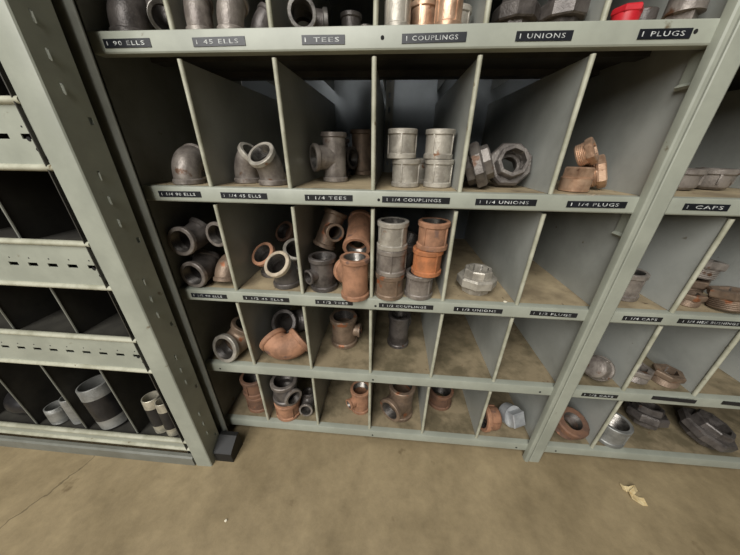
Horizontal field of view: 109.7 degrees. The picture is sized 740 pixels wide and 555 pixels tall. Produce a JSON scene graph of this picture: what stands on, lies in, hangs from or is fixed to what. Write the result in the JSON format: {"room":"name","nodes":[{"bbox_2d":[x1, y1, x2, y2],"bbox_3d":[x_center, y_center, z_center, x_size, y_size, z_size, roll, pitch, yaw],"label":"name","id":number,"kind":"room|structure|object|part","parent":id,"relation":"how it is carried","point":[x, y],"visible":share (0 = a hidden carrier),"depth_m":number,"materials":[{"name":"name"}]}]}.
{"room":"plumbing parts storeroom","nodes":[
{"label":"plumbing parts storeroom","id":0,"kind":"room"},
{"bbox_2d":[0,414,739,554],"bbox_3d":[-0.102,1.044,-0.282,6.400,0.050,4.800,3,26,4],"label":"floor","id":1,"kind":"structure","parent":0,"point":[285,491],"depth_m":0.65,"materials":[{"name":"concrete"}]},
{"bbox_2d":[0,0,222,465],"bbox_3d":[-0.944,-0.211,0.663,1.079,1.350,0.466,3,26,4],"label":"shelving unit","id":2,"kind":"object","parent":1,"relation":"on","point":[82,296],"visible":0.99,"depth_m":0.50,"materials":[{"name":"grey paint"}]},
{"bbox_2d":[3,392,27,414],"bbox_3d":[-1.023,0.362,0.765,0.096,0.077,0.096,-6,27,-14],"label":"fitting","id":3,"kind":"object","parent":2,"relation":"on","point":[11,405],"visible":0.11,"depth_m":0.73,"materials":[{"name":"grey metal"}]},
{"bbox_3d":[-0.957,-0.314,0.873,1.011,1.350,0.002,3,26,4],"label":"panel","id":4,"kind":"part","parent":2,"relation":"part of","materials":[{"name":"paint"}]},
{"bbox_3d":[-0.982,-0.231,0.416,1.029,0.097,0.013,3,26,4],"label":"rail","id":5,"kind":"part","parent":2,"relation":"part of","materials":[{"name":"grey metal"}]},
{"bbox_3d":[-0.976,-0.174,0.693,1.007,0.003,0.441,3,26,4],"label":"shelf","id":6,"kind":"part","parent":2,"relation":"part of","materials":[{"name":"metal"}]},
{"bbox_2d":[43,400,68,424],"bbox_3d":[-0.891,0.385,0.747,0.046,0.055,0.048,-3,26,-8],"label":"pipe nipple","id":7,"kind":"object","parent":2,"relation":"on","point":[53,411],"visible":0.59,"depth_m":0.73,"materials":[{"name":"grey metal"}]},
{"bbox_3d":[-0.984,-0.042,0.508,1.029,0.097,0.013,3,26,4],"label":"rail","id":8,"kind":"part","parent":2,"relation":"part of","materials":[{"name":"grey metal"}]},
{"bbox_3d":[-0.979,0.016,0.786,1.007,0.003,0.441,3,26,4],"label":"shelf","id":9,"kind":"part","parent":2,"relation":"part of","materials":[{"name":"metal"}]},
{"bbox_2d":[58,397,80,424],"bbox_3d":[-0.835,0.370,0.738,0.038,0.091,0.040,-2,26,-6],"label":"pipe nipple","id":10,"kind":"object","parent":2,"relation":"on","point":[74,419],"visible":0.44,"depth_m":0.72,"materials":[{"name":"grey metal"}]},
{"bbox_3d":[-0.986,0.148,0.602,1.029,0.097,0.013,3,26,4],"label":"rail","id":11,"kind":"part","parent":2,"relation":"part of","materials":[{"name":"grey metal"}]},
{"bbox_3d":[-0.982,0.323,0.937,1.007,0.003,0.441,3,26,4],"label":"shelf","id":12,"kind":"part","parent":2,"relation":"part of","materials":[{"name":"metal"}]},
{"bbox_3d":[-0.990,0.430,0.741,1.029,0.042,0.013,3,26,4],"label":"rail","id":13,"kind":"part","parent":2,"relation":"part of","materials":[{"name":"grey metal"}]},
{"bbox_3d":[-0.993,0.478,0.752,1.026,0.034,0.012,3,26,4],"label":"toe rail","id":14,"kind":"part","parent":2,"relation":"part of","materials":[{"name":"grey metal"}]},
{"bbox_2d":[75,374,127,429],"bbox_3d":[-0.737,0.346,0.728,0.088,0.146,0.073,14,29,25],"label":"pipe nipple","id":15,"kind":"object","parent":2,"relation":"on","point":[94,393],"visible":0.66,"depth_m":0.70,"materials":[{"name":"grey metal"}]},
{"bbox_2d":[141,391,165,433],"bbox_3d":[-0.582,0.369,0.715,0.044,0.118,0.051,-20,33,-36],"label":"pipe nipple","id":16,"kind":"object","parent":2,"relation":"on","point":[148,400],"visible":0.61,"depth_m":0.70,"materials":[{"name":"black metal"}]},
{"bbox_2d":[154,398,177,436],"bbox_3d":[-0.542,0.375,0.705,0.037,0.117,0.044,-9,28,-20],"label":"pipe nipple","id":17,"kind":"object","parent":2,"relation":"on","point":[163,414],"visible":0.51,"depth_m":0.69,"materials":[{"name":"black metal"}]},
{"bbox_2d":[51,0,739,461],"bbox_3d":[0.025,-0.193,0.652,0.914,1.350,0.554,3,26,4],"label":"shelving unit","id":18,"kind":"object","parent":1,"relation":"on","point":[636,88],"visible":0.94,"depth_m":0.54,"materials":[{"name":"paint"}]},
{"bbox_2d":[106,0,155,30],"bbox_3d":[-0.389,-0.432,0.423,0.062,0.081,0.081,0,26,-1],"label":"fitting","id":19,"kind":"object","parent":18,"relation":"on","point":[123,15],"visible":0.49,"depth_m":0.40,"materials":[{"name":"metal"}]},
{"bbox_3d":[-0.427,-0.124,0.500,0.033,1.350,0.030,3,26,4],"label":"post","id":20,"kind":"part","parent":18,"relation":"part of","materials":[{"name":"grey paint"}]},
{"bbox_2d":[145,0,169,29],"bbox_3d":[-0.327,-0.419,0.410,0.042,0.070,0.056,-14,30,-28],"label":"fitting","id":21,"kind":"object","parent":18,"relation":"on","point":[156,13],"visible":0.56,"depth_m":0.42,"materials":[{"name":"metal"}]},
{"bbox_3d":[-0.414,-0.236,0.715,0.002,1.338,0.455,3,26,4],"label":"panel","id":22,"kind":"part","parent":18,"relation":"part of","materials":[{"name":"grey paint"}]},
{"bbox_2d":[171,143,204,184],"bbox_3d":[-0.363,-0.226,0.517,0.055,0.073,0.073,-1,26,-3],"label":"fitting","id":23,"kind":"object","parent":18,"relation":"on","point":[187,166],"visible":0.93,"depth_m":0.50,"materials":[{"name":"metal"}]},
{"bbox_2d":[182,0,213,28],"bbox_3d":[-0.264,-0.410,0.401,0.042,0.063,0.055,-6,27,-14],"label":"fitting","id":24,"kind":"object","parent":18,"relation":"on","point":[198,13],"visible":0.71,"depth_m":0.39,"materials":[{"name":"metal"}]},
{"bbox_2d":[180,250,220,287],"bbox_3d":[-0.394,-0.028,0.613,0.062,0.076,0.088,1,26,1],"label":"fitting","id":25,"kind":"object","parent":18,"relation":"on","point":[196,273],"visible":0.98,"depth_m":0.60,"materials":[{"name":"metal"}]},
{"bbox_2d":[167,217,208,255],"bbox_3d":[-0.390,-0.096,0.581,0.063,0.073,0.089,8,27,15],"label":"fitting","id":26,"kind":"object","parent":25,"relation":"on","point":[184,241],"visible":0.94,"depth_m":0.56,"materials":[{"name":"metal"}]},
{"bbox_2d":[213,254,232,281],"bbox_3d":[-0.331,-0.024,0.617,0.055,0.067,0.092,6,27,10],"label":"fitting","id":27,"kind":"object","parent":18,"relation":"on","point":[222,271],"visible":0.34,"depth_m":0.59,"materials":[{"name":"brown metal"}]},
{"bbox_2d":[205,221,222,246],"bbox_3d":[-0.326,-0.113,0.594,0.055,0.067,0.079,6,27,11],"label":"fitting","id":28,"kind":"object","parent":27,"relation":"on","point":[212,230],"visible":0.35,"depth_m":0.57,"materials":[{"name":"metal"}]},
{"bbox_2d":[213,316,247,362],"bbox_3d":[-0.355,0.162,0.710,0.081,0.093,0.122,16,30,28],"label":"fitting","id":29,"kind":"object","parent":18,"relation":"on","point":[227,347],"visible":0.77,"depth_m":0.69,"materials":[{"name":"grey metal"}]},
{"bbox_2d":[216,0,248,28],"bbox_3d":[-0.211,-0.407,0.397,0.042,0.063,0.055,7,27,13],"label":"fitting","id":30,"kind":"object","parent":18,"relation":"on","point":[230,13],"visible":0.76,"depth_m":0.39,"materials":[{"name":"metal"}]},
{"bbox_2d":[234,142,259,183],"bbox_3d":[-0.250,-0.236,0.536,0.070,0.076,0.055,8,27,15],"label":"fitting","id":31,"kind":"object","parent":18,"relation":"on","point":[245,173],"visible":0.71,"depth_m":0.53,"materials":[{"name":"metal"}]},
{"bbox_2d":[245,397,264,412],"bbox_3d":[-0.348,0.374,0.821,0.077,0.059,0.077,-6,27,-14],"label":"coupling","id":32,"kind":"object","parent":18,"relation":"on","point":[254,405],"visible":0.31,"depth_m":0.79,"materials":[{"name":"brown metal"}]},
{"bbox_2d":[239,373,260,398],"bbox_3d":[-0.352,0.320,0.798,0.077,0.059,0.077,17,31,30],"label":"coupling","id":33,"kind":"object","parent":32,"relation":"on","point":[248,381],"visible":0.49,"depth_m":0.77,"materials":[{"name":"brown metal"}]},
{"bbox_2d":[250,2,268,27],"bbox_3d":[-0.184,-0.434,0.453,0.055,0.063,0.042,-17,31,-32],"label":"fitting","id":34,"kind":"object","parent":18,"relation":"on","point":[259,20],"visible":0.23,"depth_m":0.43,"materials":[{"name":"metal"}]},
{"bbox_2d":[252,242,276,277],"bbox_3d":[-0.249,-0.046,0.644,0.062,0.084,0.078,15,29,26],"label":"fitting","id":35,"kind":"object","parent":18,"relation":"on","point":[263,250],"visible":0.44,"depth_m":0.64,"materials":[{"name":"metal"}]},
{"bbox_2d":[248,142,287,185],"bbox_3d":[-0.197,-0.219,0.503,0.055,0.076,0.070,11,28,20],"label":"fitting","id":36,"kind":"object","parent":18,"relation":"on","point":[263,156],"visible":1,"depth_m":0.49,"materials":[{"name":"metal"}]},
{"bbox_2d":[264,251,299,289],"bbox_3d":[-0.198,-0.020,0.592,0.062,0.084,0.078,11,28,20],"label":"fitting","id":37,"kind":"object","parent":18,"relation":"on","point":[278,265],"visible":1,"depth_m":0.58,"materials":[{"name":"metal"}]},
{"bbox_2d":[259,328,307,359],"bbox_3d":[-0.225,0.175,0.700,0.134,0.083,0.084,1,26,0],"label":"fitting","id":38,"kind":"object","parent":18,"relation":"on","point":[279,344],"visible":0.98,"depth_m":0.67,"materials":[{"name":"brown metal"}]},
{"bbox_2d":[275,221,293,241],"bbox_3d":[-0.217,-0.129,0.759,0.112,0.072,0.068,-8,27,-17],"label":"fitting","id":39,"kind":"object","parent":18,"relation":"on","point":[284,231],"visible":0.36,"depth_m":0.75,"materials":[{"name":"brown metal"}]},
{"bbox_2d":[271,308,304,332],"bbox_3d":[-0.227,0.129,0.787,0.133,0.088,0.084,-18,32,-32],"label":"fitting","id":40,"kind":"object","parent":18,"relation":"on","point":[287,319],"visible":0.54,"depth_m":0.77,"materials":[{"name":"metal"}]},
{"bbox_2d":[274,398,301,421],"bbox_3d":[-0.250,0.388,0.797,0.077,0.057,0.077,-6,27,-14],"label":"coupling","id":41,"kind":"object","parent":18,"relation":"on","point":[289,413],"visible":0.45,"depth_m":0.77,"materials":[{"name":"brown metal"}]},
{"bbox_2d":[270,375,301,406],"bbox_3d":[-0.248,0.330,0.772,0.089,0.069,0.077,24,35,39],"label":"fitting","id":42,"kind":"object","parent":41,"relation":"on","point":[286,392],"visible":0.96,"depth_m":0.75,"materials":[{"name":"metal"}]},
{"bbox_2d":[283,238,297,270],"bbox_3d":[-0.191,-0.061,0.677,0.062,0.084,0.078,-6,27,-14],"label":"fitting","id":43,"kind":"object","parent":18,"relation":"on","point":[289,247],"visible":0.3,"depth_m":0.67,"materials":[{"name":"metal"}]},
{"bbox_2d":[299,387,313,415],"bbox_3d":[-0.193,0.383,0.811,0.042,0.056,0.070,2,26,2],"label":"fitting","id":44,"kind":"object","parent":18,"relation":"on","point":[306,408],"visible":0.94,"depth_m":0.80,"materials":[{"name":"metal"}]},
{"bbox_2d":[287,0,327,26],"bbox_3d":[-0.097,-0.403,0.414,0.060,0.042,0.077,-4,27,-9],"label":"fitting","id":45,"kind":"object","parent":18,"relation":"on","point":[297,10],"visible":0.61,"depth_m":0.40,"materials":[{"name":"metal"}]},
{"bbox_2d":[303,251,337,292],"bbox_3d":[-0.109,-0.011,0.585,0.062,0.077,0.074,23,34,37],"label":"fitting","id":46,"kind":"object","parent":18,"relation":"on","point":[321,278],"visible":0.99,"depth_m":0.57,"materials":[{"name":"metal"}]},
{"bbox_2d":[309,132,347,181],"bbox_3d":[-0.087,-0.261,0.567,0.076,0.097,0.055,-13,29,-26],"label":"fitting","id":47,"kind":"object","parent":18,"relation":"on","point":[330,157],"visible":1,"depth_m":0.55,"materials":[{"name":"metal"}]},
{"bbox_2d":[313,207,346,250],"bbox_3d":[-0.091,-0.112,0.614,0.087,0.104,0.075,-14,30,-28],"label":"fitting","id":48,"kind":"object","parent":18,"relation":"on","point":[331,231],"visible":1,"depth_m":0.60,"materials":[{"name":"brown metal"}]},
{"bbox_2d":[330,309,361,348],"bbox_3d":[-0.070,0.148,0.751,0.087,0.089,0.077,4,26,8],"label":"fitting","id":49,"kind":"object","parent":18,"relation":"on","point":[345,330],"visible":1,"depth_m":0.73,"materials":[{"name":"brown metal"}]},
{"bbox_2d":[340,10,361,25],"bbox_3d":[-0.038,-0.478,0.529,0.042,0.077,0.060,-2,26,-5],"label":"fitting","id":50,"kind":"object","parent":18,"relation":"on","point":[347,17],"visible":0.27,"depth_m":0.49,"materials":[{"name":"metal"}]},
{"bbox_2d":[333,251,369,301],"bbox_3d":[-0.035,-0.005,0.557,0.062,0.091,0.076,-14,30,-27],"label":"fitting","id":51,"kind":"object","parent":18,"relation":"on","point":[351,269],"visible":1,"depth_m":0.54,"materials":[{"name":"brown metal"}]},
{"bbox_2d":[343,210,370,254],"bbox_3d":[-0.026,-0.098,0.608,0.062,0.106,0.116,3,26,4],"label":"fitting","id":52,"kind":"object","parent":51,"relation":"on","point":[359,221],"visible":0.9,"depth_m":0.59,"materials":[{"name":"brown metal"}]},
{"bbox_2d":[345,138,357,175],"bbox_3d":[-0.076,-0.322,0.699,0.072,0.090,0.055,15,29,26],"label":"fitting","id":53,"kind":"object","parent":18,"relation":"on","point":[351,151],"visible":0.46,"depth_m":0.69,"materials":[{"name":"metal"}]},
{"bbox_2d":[346,381,368,414],"bbox_3d":[-0.035,0.373,0.804,0.076,0.083,0.062,-18,32,-33],"label":"fitting","id":54,"kind":"object","parent":18,"relation":"on","point":[358,403],"visible":0.97,"depth_m":0.79,"materials":[{"name":"brown metal"}]},
{"bbox_2d":[350,129,370,174],"bbox_3d":[-0.021,-0.356,0.744,0.062,0.113,0.088,5,26,8],"label":"fitting","id":55,"kind":"object","parent":18,"relation":"on","point":[361,138],"visible":0.86,"depth_m":0.71,"materials":[{"name":"brown metal"}]},
{"bbox_3d":[0.026,0.350,0.963,0.894,0.014,0.453,3,26,4],"label":"shelf","id":56,"kind":"part","parent":18,"relation":"part of","materials":[{"name":"metal"}]},
{"bbox_3d":[0.029,0.151,0.865,0.894,0.014,0.453,3,26,4],"label":"shelf","id":57,"kind":"part","parent":18,"relation":"part of","materials":[{"name":"metal"}]},
{"bbox_3d":[0.031,-0.048,0.767,0.894,0.014,0.453,3,26,4],"label":"shelf","id":58,"kind":"part","parent":18,"relation":"part of","materials":[{"name":"metal"}]},
{"bbox_3d":[0.056,-0.309,0.874,0.022,1.338,0.030,3,26,4],"label":"post","id":59,"kind":"part","parent":18,"relation":"part of","materials":[{"name":"grey metal"}]},
{"bbox_2d":[375,272,404,300],"bbox_3d":[0.043,0.012,0.565,0.062,0.055,0.062,-2,26,-5],"label":"coupling","id":60,"kind":"object","parent":18,"relation":"on","point":[387,289],"visible":0.84,"depth_m":0.54,"materials":[{"name":"brown metal"}]},
{"bbox_2d":[376,248,406,277],"bbox_3d":[0.044,-0.037,0.541,0.062,0.055,0.062,12,28,22],"label":"coupling","id":61,"kind":"object","parent":60,"relation":"on","point":[388,264],"visible":0.84,"depth_m":0.52,"materials":[{"name":"metal"}]},
{"bbox_2d":[377,217,408,251],"bbox_3d":[0.045,-0.086,0.516,0.062,0.055,0.062,-6,27,-14],"label":"coupling","id":62,"kind":"object","parent":61,"relation":"on","point":[392,231],"visible":1,"depth_m":0.50,"materials":[{"name":"grey metal"}]},
{"bbox_3d":[0.052,-0.318,0.892,0.894,1.338,0.006,3,26,4],"label":"panel","id":63,"kind":"part","parent":18,"relation":"part of","materials":[{"name":"grey metal"}]},
{"bbox_3d":[0.033,-0.247,0.669,0.894,0.014,0.453,3,26,4],"label":"shelf","id":64,"kind":"part","parent":18,"relation":"part of","materials":[{"name":"metal"}]},
{"bbox_2d":[380,384,415,421],"bbox_3d":[0.088,0.368,0.781,0.077,0.115,0.096,23,34,37],"label":"fitting","id":65,"kind":"object","parent":18,"relation":"on","point":[400,397],"visible":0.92,"depth_m":0.76,"materials":[{"name":"brown metal"}]},
{"bbox_2d":[383,0,412,24],"bbox_3d":[0.040,-0.385,0.381,0.042,0.043,0.042,-6,27,-14],"label":"coupling","id":66,"kind":"object","parent":18,"relation":"on","point":[396,12],"visible":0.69,"depth_m":0.37,"materials":[{"name":"grey metal"}]},
{"bbox_2d":[387,310,410,348],"bbox_3d":[0.084,0.142,0.754,0.062,0.100,0.081,7,27,13],"label":"fitting","id":67,"kind":"object","parent":18,"relation":"on","point":[397,338],"visible":0.98,"depth_m":0.73,"materials":[{"name":"metal"}]},
{"bbox_3d":[0.029,-0.409,0.495,0.894,0.014,0.283,3,26,4],"label":"shelf","id":68,"kind":"part","parent":18,"relation":"part of","materials":[{"name":"metal"}]},
{"bbox_2d":[391,159,420,187],"bbox_3d":[0.070,-0.206,0.512,0.055,0.050,0.055,24,35,39],"label":"coupling","id":69,"kind":"object","parent":18,"relation":"on","point":[405,173],"visible":0.98,"depth_m":0.49,"materials":[{"name":"grey metal"}]},
{"bbox_2d":[387,128,417,158],"bbox_3d":[0.061,-0.252,0.493,0.055,0.050,0.055,15,29,26],"label":"coupling","id":70,"kind":"object","parent":69,"relation":"on","point":[402,142],"visible":1,"depth_m":0.47,"materials":[{"name":"grey metal"}]},
{"bbox_2d":[404,230,417,278],"bbox_3d":[0.078,-0.052,0.623,0.062,0.120,0.096,-15,30,-29],"label":"coupling","id":71,"kind":"object","parent":18,"relation":"on","point":[412,238],"visible":0.22,"depth_m":0.60,"materials":[{"name":"metal"}]},
{"bbox_2d":[404,267,433,300],"bbox_3d":[0.107,0.012,0.568,0.062,0.055,0.062,-6,27,-14],"label":"coupling","id":72,"kind":"object","parent":18,"relation":"on","point":[417,288],"visible":0.77,"depth_m":0.55,"materials":[{"name":"metal"}]},
{"bbox_2d":[411,245,443,277],"bbox_3d":[0.118,-0.036,0.541,0.062,0.055,0.062,-3,26,-7],"label":"coupling","id":73,"kind":"object","parent":72,"relation":"on","point":[425,264],"visible":0.85,"depth_m":0.52,"materials":[{"name":"orange metal"}]},
{"bbox_2d":[416,217,450,252],"bbox_3d":[0.125,-0.086,0.517,0.062,0.055,0.062,-11,29,-23],"label":"coupling","id":74,"kind":"object","parent":73,"relation":"on","point":[433,231],"visible":1,"depth_m":0.50,"materials":[{"name":"brown metal"}]},
{"bbox_2d":[415,158,425,183],"bbox_3d":[0.105,-0.235,0.572,0.055,0.050,0.055,-6,27,-14],"label":"coupling","id":75,"kind":"object","parent":18,"relation":"on","point":[422,165],"visible":0.17,"depth_m":0.55,"materials":[{"name":"grey metal"}]},
{"bbox_2d":[410,0,435,24],"bbox_3d":[0.082,-0.397,0.406,0.042,0.043,0.042,24,35,39],"label":"coupling","id":76,"kind":"object","parent":18,"relation":"on","point":[422,11],"visible":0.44,"depth_m":0.39,"materials":[{"name":"brown metal"}]},
{"bbox_2d":[423,159,453,187],"bbox_3d":[0.134,-0.206,0.513,0.055,0.050,0.055,-18,32,-33],"label":"coupling","id":77,"kind":"object","parent":18,"relation":"on","point":[438,172],"visible":0.99,"depth_m":0.49,"materials":[{"name":"grey metal"}]},
{"bbox_2d":[423,128,455,159],"bbox_3d":[0.131,-0.252,0.493,0.055,0.050,0.055,-16,31,-30],"label":"coupling","id":78,"kind":"object","parent":77,"relation":"on","point":[439,141],"visible":1,"depth_m":0.47,"materials":[{"name":"grey metal"}]},
{"bbox_2d":[428,387,453,410],"bbox_3d":[0.225,0.376,0.836,0.077,0.056,0.077,3,26,4],"label":"coupling","id":79,"kind":"object","parent":18,"relation":"on","point":[441,403],"visible":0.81,"depth_m":0.81,"materials":[{"name":"brown metal"}]},
{"bbox_2d":[434,0,463,23],"bbox_3d":[0.113,-0.381,0.375,0.042,0.043,0.042,-2,26,-5],"label":"coupling","id":80,"kind":"object","parent":18,"relation":"on","point":[446,11],"visible":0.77,"depth_m":0.36,"materials":[{"name":"brown metal"}]},
{"bbox_2d":[461,3,471,23],"bbox_3d":[0.139,-0.403,0.420,0.042,0.043,0.042,-11,29,-23],"label":"coupling","id":81,"kind":"object","parent":18,"relation":"on","point":[467,8],"visible":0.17,"depth_m":0.40,"materials":[{"name":"grey metal"}]},
{"bbox_2d":[456,263,497,295],"bbox_3d":[0.240,0.004,0.587,0.079,0.055,0.079,-1,26,-3],"label":"pipe union","id":82,"kind":"object","parent":18,"relation":"on","point":[475,279],"visible":1,"depth_m":0.56,"materials":[{"name":"grey metal"}]},
{"bbox_2d":[465,142,494,187],"bbox_3d":[0.202,-0.209,0.488,0.065,0.080,0.080,16,30,28],"label":"pipe union","id":83,"kind":"object","parent":18,"relation":"on","point":[479,169],"visible":0.95,"depth_m":0.46,"materials":[{"name":"metal"}]},
{"bbox_2d":[481,404,501,431],"bbox_3d":[0.346,0.404,0.756,0.054,0.078,0.077,-1,26,-3],"label":"fitting","id":84,"kind":"object","parent":18,"relation":"on","point":[492,421],"visible":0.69,"depth_m":0.73,"materials":[{"name":"brown metal"}]},
{"bbox_2d":[489,143,531,186],"bbox_3d":[0.273,-0.221,0.514,0.079,0.080,0.074,4,26,8],"label":"pipe union","id":85,"kind":"object","parent":18,"relation":"on","point":[520,157],"visible":0.98,"depth_m":0.50,"materials":[{"name":"metal"}]},
{"bbox_2d":[499,402,525,428],"bbox_3d":[0.415,0.407,0.764,0.062,0.066,0.066,-7,27,-16],"label":"plug","id":86,"kind":"object","parent":18,"relation":"on","point":[512,416],"visible":0.92,"depth_m":0.75,"materials":[{"name":"grey metal"}]},
{"bbox_2d":[491,0,540,22],"bbox_3d":[0.216,-0.390,0.389,0.060,0.048,0.060,-1,26,-3],"label":"union","id":87,"kind":"object","parent":18,"relation":"on","point":[509,11],"visible":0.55,"depth_m":0.37,"materials":[{"name":"metal"}]},
{"bbox_2d":[537,0,590,21],"bbox_3d":[0.281,-0.385,0.380,0.060,0.048,0.060,-6,27,-14],"label":"union","id":88,"kind":"object","parent":18,"relation":"on","point":[553,10],"visible":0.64,"depth_m":0.36,"materials":[{"name":"metal"}]},
{"bbox_2d":[558,166,594,192],"bbox_3d":[0.379,-0.180,0.478,0.050,0.041,0.050,-4,27,-9],"label":"plug","id":89,"kind":"object","parent":18,"relation":"on","point":[574,179],"visible":1,"depth_m":0.46,"materials":[{"name":"brown metal"}]},
{"bbox_2d":[574,137,598,165],"bbox_3d":[0.388,-0.224,0.465,0.040,0.048,0.042,-22,34,-38],"label":"bushing","id":90,"kind":"object","parent":89,"relation":"on","point":[586,152],"visible":1,"depth_m":0.46,"materials":[{"name":"brown metal"}]},
{"bbox_2d":[581,154,607,188],"bbox_3d":[0.428,-0.201,0.497,0.050,0.062,0.052,17,31,30],"label":"bushing","id":91,"kind":"object","parent":18,"relation":"on","point":[600,177],"visible":0.48,"depth_m":0.48,"materials":[{"name":"brown metal"}]},
{"bbox_3d":[0.479,-0.193,0.649,0.002,1.338,0.463,3,26,4],"label":"panel","id":92,"kind":"part","parent":18,"relation":"part of","materials":[{"name":"paint"}]},
{"bbox_2d":[610,2,643,19],"bbox_3d":[0.358,-0.364,0.366,0.034,0.024,0.037,-6,27,-14],"label":"plug","id":93,"kind":"object","parent":18,"relation":"on","point":[629,11],"visible":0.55,"depth_m":0.35,"materials":[{"name":"red paint"}]},
{"bbox_3d":[0.452,-0.087,0.446,0.013,1.350,0.015,3,26,4],"label":"post","id":94,"kind":"part","parent":18,"relation":"part of","materials":[{"name":"grey metal"}]},
{"bbox_2d":[639,6,659,19],"bbox_3d":[0.399,-0.375,0.385,0.034,0.028,0.034,-4,27,-10],"label":"plug","id":95,"kind":"object","parent":18,"relation":"on","point":[649,13],"visible":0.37,"depth_m":0.37,"materials":[{"name":"metal"}]},
{"bbox_2d":[661,0,709,18],"bbox_3d":[0.436,-0.368,0.363,0.045,0.036,0.045,-17,31,-32],"label":"plug","id":96,"kind":"object","parent":18,"relation":"on","point":[675,9],"visible":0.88,"depth_m":0.35,"materials":[{"name":"metal"}]},
{"bbox_2d":[619,483,647,505],"bbox_3d":[0.675,0.554,0.666,0.038,0.010,0.047,3,26,4],"label":"scrap","id":97,"kind":"object","parent":1,"relation":"on","point":[632,490],"visible":1,"depth_m":0.67,"materials":[{"name":"beige paper"}]},
{"bbox_2d":[529,19,739,468],"bbox_3d":[0.974,-0.165,0.617,0.995,1.350,0.472,3,26,4],"label":"shelving unit","id":98,"kind":"object","parent":1,"relation":"on","point":[680,231],"visible":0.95,"depth_m":0.57,"materials":[{"name":"paint"}]},
{"bbox_2d":[555,406,589,439],"bbox_3d":[0.568,0.420,0.741,0.085,0.068,0.085,20,32,34],"label":"bushing","id":99,"kind":"object","parent":98,"relation":"on","point":[580,429],"visible":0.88,"depth_m":0.73,"materials":[{"name":"brown metal"}]},
{"bbox_2d":[584,355,615,381],"bbox_3d":[0.557,0.222,0.642,0.057,0.065,0.062,-6,27,-13],"label":"fitting","id":100,"kind":"object","parent":98,"relation":"on","point":[599,368],"visible":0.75,"depth_m":0.62,"materials":[{"name":"metal"}]},
{"bbox_2d":[598,412,633,448],"bbox_3d":[0.679,0.426,0.735,0.077,0.065,0.077,-2,26,-5],"label":"coupling","id":101,"kind":"object","parent":98,"relation":"on","point":[619,430],"visible":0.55,"depth_m":0.71,"materials":[{"name":"silver metal"}]},
{"bbox_2d":[621,268,650,301],"bbox_3d":[0.559,0.012,0.571,0.062,0.061,0.062,3,26,4],"label":"coupling","id":102,"kind":"object","parent":98,"relation":"on","point":[640,276],"visible":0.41,"depth_m":0.55,"materials":[{"name":"metal"}]},
{"bbox_2d":[631,362,654,384],"bbox_3d":[0.666,0.236,0.651,0.052,0.034,0.060,-2,26,-5],"label":"bushing","id":103,"kind":"object","parent":98,"relation":"on","point":[644,373],"visible":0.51,"depth_m":0.63,"materials":[{"name":"metal"}]},
{"bbox_3d":[0.981,0.394,0.897,0.965,0.014,0.453,3,26,4],"label":"shelf","id":104,"kind":"part","parent":98,"relation":"part of","materials":[{"name":"metal"}]},
{"bbox_2d":[624,401,669,430],"bbox_3d":[0.819,0.404,0.773,0.090,0.074,0.090,20,32,33],"label":"pipe union","id":105,"kind":"object","parent":98,"relation":"on","point":[652,416],"visible":0.95,"depth_m":0.75,"materials":[{"name":"metal"}]},
{"bbox_3d":[0.983,0.195,0.799,0.965,0.014,0.453,3,26,4],"label":"shelf","id":106,"kind":"part","parent":98,"relation":"part of","materials":[{"name":"metal"}]},
{"bbox_2d":[651,363,686,388],"bbox_3d":[0.728,0.242,0.641,0.052,0.034,0.060,-11,29,-23],"label":"bushing","id":107,"kind":"object","parent":98,"relation":"on","point":[665,375],"visible":0.96,"depth_m":0.63,"materials":[{"name":"brown metal"}]},
{"bbox_3d":[0.985,-0.004,0.701,0.965,0.014,0.453,3,26,4],"label":"shelf","id":108,"kind":"part","parent":98,"relation":"part of","materials":[{"name":"metal"}]},
{"bbox_2d":[677,168,709,189],"bbox_3d":[0.610,-0.194,0.512,0.062,0.039,0.062,-2,26,-5],"label":"fitting","id":109,"kind":"object","parent":98,"relation":"on","point":[693,177],"visible":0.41,"depth_m":0.49,"materials":[{"name":"metal"}]},
{"bbox_2d":[680,289,707,307],"bbox_3d":[0.672,0.044,0.549,0.040,0.026,0.046,-17,31,-32],"label":"bushing","id":110,"kind":"object","parent":98,"relation":"on","point":[693,299],"visible":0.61,"depth_m":0.54,"materials":[{"name":"brown metal"}]},
{"bbox_2d":[690,278,710,292],"bbox_3d":[0.721,0.015,0.594,0.059,0.039,0.068,-2,26,-5],"label":"bushing","id":111,"kind":"object","parent":98,"relation":"on","point":[699,285],"visible":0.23,"depth_m":0.56,"materials":[{"name":"brown metal"}]},
{"bbox_2d":[698,259,728,280],"bbox_3d":[0.725,-0.022,0.571,0.060,0.046,0.069,17,31,30],"label":"bushing","id":112,"kind":"object","parent":111,"relation":"on","point":[712,269],"visible":0.44,"depth_m":0.55,"materials":[{"name":"metal"}]},
{"bbox_3d":[0.988,-0.204,0.603,0.965,0.014,0.453,3,26,4],"label":"shelf","id":113,"kind":"part","parent":98,"relation":"part of","materials":[{"name":"metal"}]},
{"bbox_2d":[677,407,737,452],"bbox_3d":[0.940,0.423,0.729,0.110,0.081,0.112,20,32,34],"label":"pipe union","id":114,"kind":"object","parent":98,"relation":"on","point":[704,427],"visible":1,"depth_m":0.71,"materials":[{"name":"metal"}]},
{"bbox_2d":[696,167,739,189],"bbox_3d":[0.685,-0.197,0.522,0.062,0.039,0.062,-17,31,-32],"label":"fitting","id":115,"kind":"object","parent":98,"relation":"on","point":[717,178],"visible":0.7,"depth_m":0.50,"materials":[{"name":"metal"}]},
{"bbox_2d":[705,285,739,312],"bbox_3d":[0.727,0.041,0.528,0.059,0.050,0.069,-6,27,-14],"label":"bushing","id":116,"kind":"object","parent":98,"relation":"on","point":[726,298],"visible":0.98,"depth_m":0.52,"materials":[{"name":"brown metal"}]},
{"bbox_3d":[0.990,-0.403,0.505,0.965,0.014,0.453,3,26,4],"label":"shelf","id":117,"kind":"part","parent":98,"relation":"part of","materials":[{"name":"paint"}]}
]}

